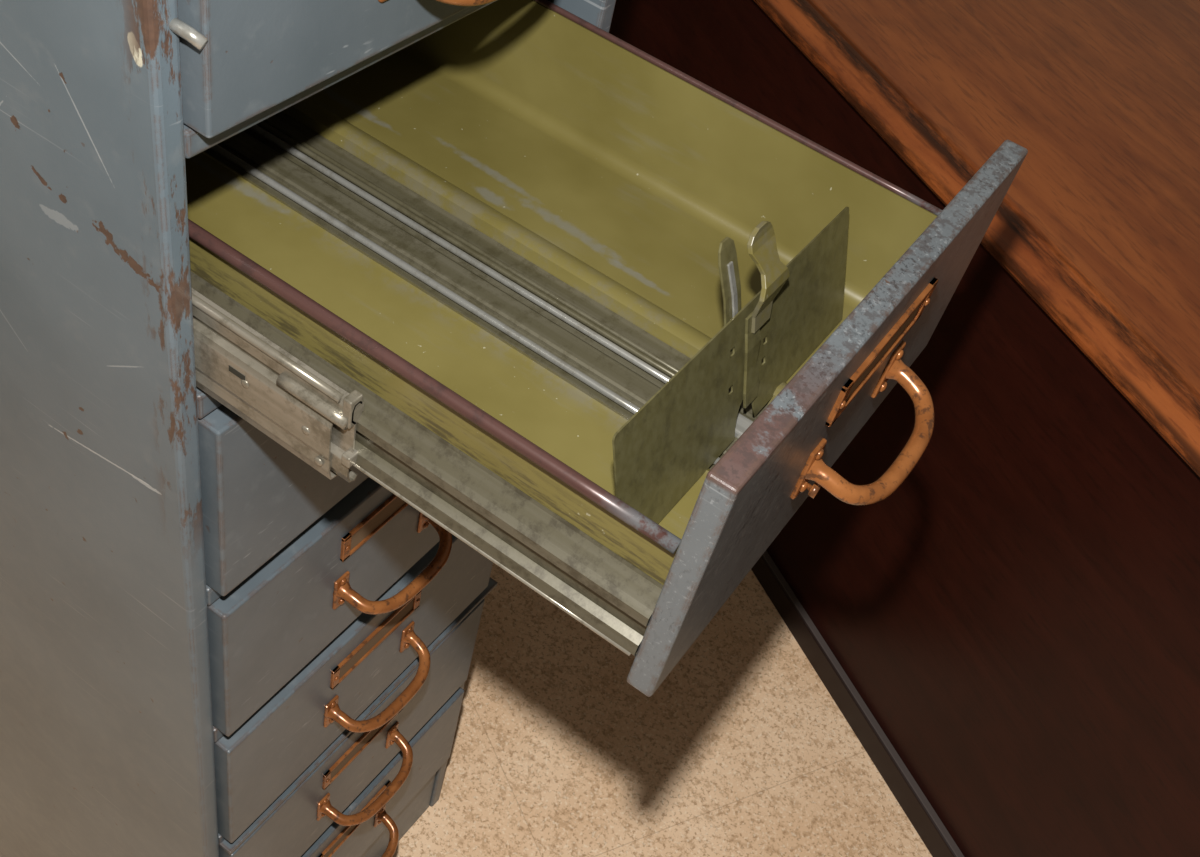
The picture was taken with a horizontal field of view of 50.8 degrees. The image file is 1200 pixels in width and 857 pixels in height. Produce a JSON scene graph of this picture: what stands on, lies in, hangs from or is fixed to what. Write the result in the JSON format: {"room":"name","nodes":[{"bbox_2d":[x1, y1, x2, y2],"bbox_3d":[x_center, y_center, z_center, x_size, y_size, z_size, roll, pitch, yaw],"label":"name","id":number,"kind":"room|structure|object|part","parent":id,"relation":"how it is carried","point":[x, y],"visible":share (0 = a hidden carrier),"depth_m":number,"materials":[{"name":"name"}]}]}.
{"room":"back office","nodes":[
{"label":"back office","id":0,"kind":"room"},
{"bbox_2d":[393,563,931,856],"bbox_3d":[0.662,1.257,1.416,4.600,0.050,6.500,32,48,15],"label":"floor","id":1,"kind":"structure","parent":0,"point":[742,749],"depth_m":1.94,"materials":[{"name":"beige carpet"}]},
{"bbox_2d":[0,0,1027,856],"bbox_3d":[-0.300,0.065,1.167,0.974,1.538,0.429,32,48,15],"label":"filing cabinet","id":2,"kind":"object","parent":1,"relation":"on","point":[319,319],"visible":1,"depth_m":0.83,"materials":[{"name":"grey metal"}]},
{"bbox_3d":[-0.561,0.080,1.083,0.612,1.535,0.018,32,48,15],"label":"panel","id":3,"kind":"part","parent":2,"relation":"part of","materials":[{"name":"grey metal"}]},
{"bbox_3d":[-0.184,-0.176,0.564,0.018,0.011,0.007,22,46,6],"label":"catch lever","id":4,"kind":"part","parent":2,"relation":"part of","materials":[{"name":"metal"}]},
{"bbox_3d":[-0.148,-0.048,0.946,0.024,0.170,0.388,32,48,15],"label":"drawer","id":5,"kind":"part","parent":2,"relation":"part of","materials":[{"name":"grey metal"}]},
{"bbox_3d":[-0.186,0.083,1.085,0.024,0.170,0.388,32,48,15],"label":"drawer","id":6,"kind":"part","parent":2,"relation":"part of","materials":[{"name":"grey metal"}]},
{"bbox_3d":[-0.074,-0.307,0.671,0.024,0.180,0.388,32,48,15],"label":"drawer","id":7,"kind":"part","parent":2,"relation":"part of","materials":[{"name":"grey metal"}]},
{"bbox_3d":[-0.262,0.346,1.363,0.024,0.170,0.388,32,48,15],"label":"drawer","id":8,"kind":"part","parent":2,"relation":"part of","materials":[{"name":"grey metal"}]},
{"bbox_3d":[-0.224,0.215,1.224,0.024,0.170,0.388,32,48,15],"label":"drawer","id":9,"kind":"part","parent":2,"relation":"part of","materials":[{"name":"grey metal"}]},
{"bbox_3d":[-0.285,0.458,1.461,0.004,0.029,0.124,32,48,15],"label":"holder frame","id":10,"kind":"part","parent":2,"relation":"part of","materials":[{"name":"orange metal"}]},
{"bbox_3d":[-0.247,0.327,1.322,0.004,0.029,0.124,32,48,15],"label":"holder frame","id":11,"kind":"part","parent":2,"relation":"part of","materials":[{"name":"orange metal"}]},
{"bbox_3d":[-0.171,0.064,1.044,0.004,0.029,0.124,32,48,15],"label":"holder frame","id":12,"kind":"part","parent":2,"relation":"part of","materials":[{"name":"orange metal"}]},
{"bbox_3d":[-0.209,0.195,1.183,0.004,0.029,0.124,32,48,15],"label":"holder frame","id":13,"kind":"part","parent":2,"relation":"part of","materials":[{"name":"orange metal"}]},
{"bbox_3d":[-0.300,0.477,1.502,0.024,0.170,0.388,32,48,15],"label":"drawer","id":14,"kind":"part","parent":2,"relation":"part of","materials":[{"name":"grey metal"}]},
{"bbox_3d":[-0.195,-0.091,0.670,0.570,0.008,0.008,32,48,15],"label":"rolled rail","id":15,"kind":"part","parent":2,"relation":"part of","materials":[{"name":"metal"}]},
{"bbox_3d":[-0.118,-0.133,0.861,0.530,0.005,0.005,32,48,15],"label":"track rod","id":16,"kind":"part","parent":2,"relation":"part of","materials":[{"name":"metal"}]},
{"bbox_3d":[-0.139,-0.113,0.838,0.530,0.005,0.005,32,48,15],"label":"track rod","id":17,"kind":"part","parent":2,"relation":"part of","materials":[{"name":"metal"}]},
{"bbox_3d":[-0.114,-0.137,0.865,0.530,0.004,0.004,32,48,15],"label":"track rod","id":18,"kind":"part","parent":2,"relation":"part of","materials":[{"name":"metal"}]},
{"bbox_3d":[-0.111,-0.139,0.873,0.530,0.004,0.004,32,48,15],"label":"track rod","id":19,"kind":"part","parent":2,"relation":"part of","materials":[{"name":"metal"}]},
{"bbox_3d":[-0.336,-0.136,1.349,0.612,1.535,0.018,32,48,15],"label":"panel","id":20,"kind":"part","parent":2,"relation":"part of","materials":[{"name":"grey metal"}]},
{"bbox_2d":[185,0,936,620],"bbox_3d":[-0.105,-0.152,0.824,0.572,0.099,0.358,32,48,15],"label":"drawer","id":21,"kind":"object","parent":2,"relation":"on","point":[500,234],"depth_m":0.84,"materials":[{"name":"green metal"}]},
{"bbox_3d":[0.088,-0.036,0.763,0.001,0.088,0.286,19,43,28],"label":"follower plate","id":22,"kind":"part","parent":2,"relation":"part of","materials":[{"name":"green metal"}]},
{"bbox_3d":[0.003,-0.282,0.904,0.570,0.005,0.005,32,48,15],"label":"rolled rail","id":23,"kind":"part","parent":2,"relation":"part of","materials":[{"name":"metal"}]},
{"bbox_3d":[0.140,-0.020,0.725,0.016,0.170,0.380,32,48,15],"label":"drawer","id":24,"kind":"part","parent":2,"relation":"part of","materials":[{"name":"grey metal"}]},
{"bbox_3d":[0.155,-0.044,0.692,0.004,0.029,0.124,32,48,15],"label":"holder frame","id":25,"kind":"part","parent":2,"relation":"part of","materials":[{"name":"orange metal"}]},
{"bbox_2d":[609,0,1199,856],"bbox_3d":[0.887,-0.101,2.094,1.203,0.900,2.100,-12,52,-25],"label":"wooden desk","id":26,"kind":"object","parent":1,"relation":"on","point":[1009,635],"visible":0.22,"depth_m":1.67,"materials":[{"name":"brown wood"}]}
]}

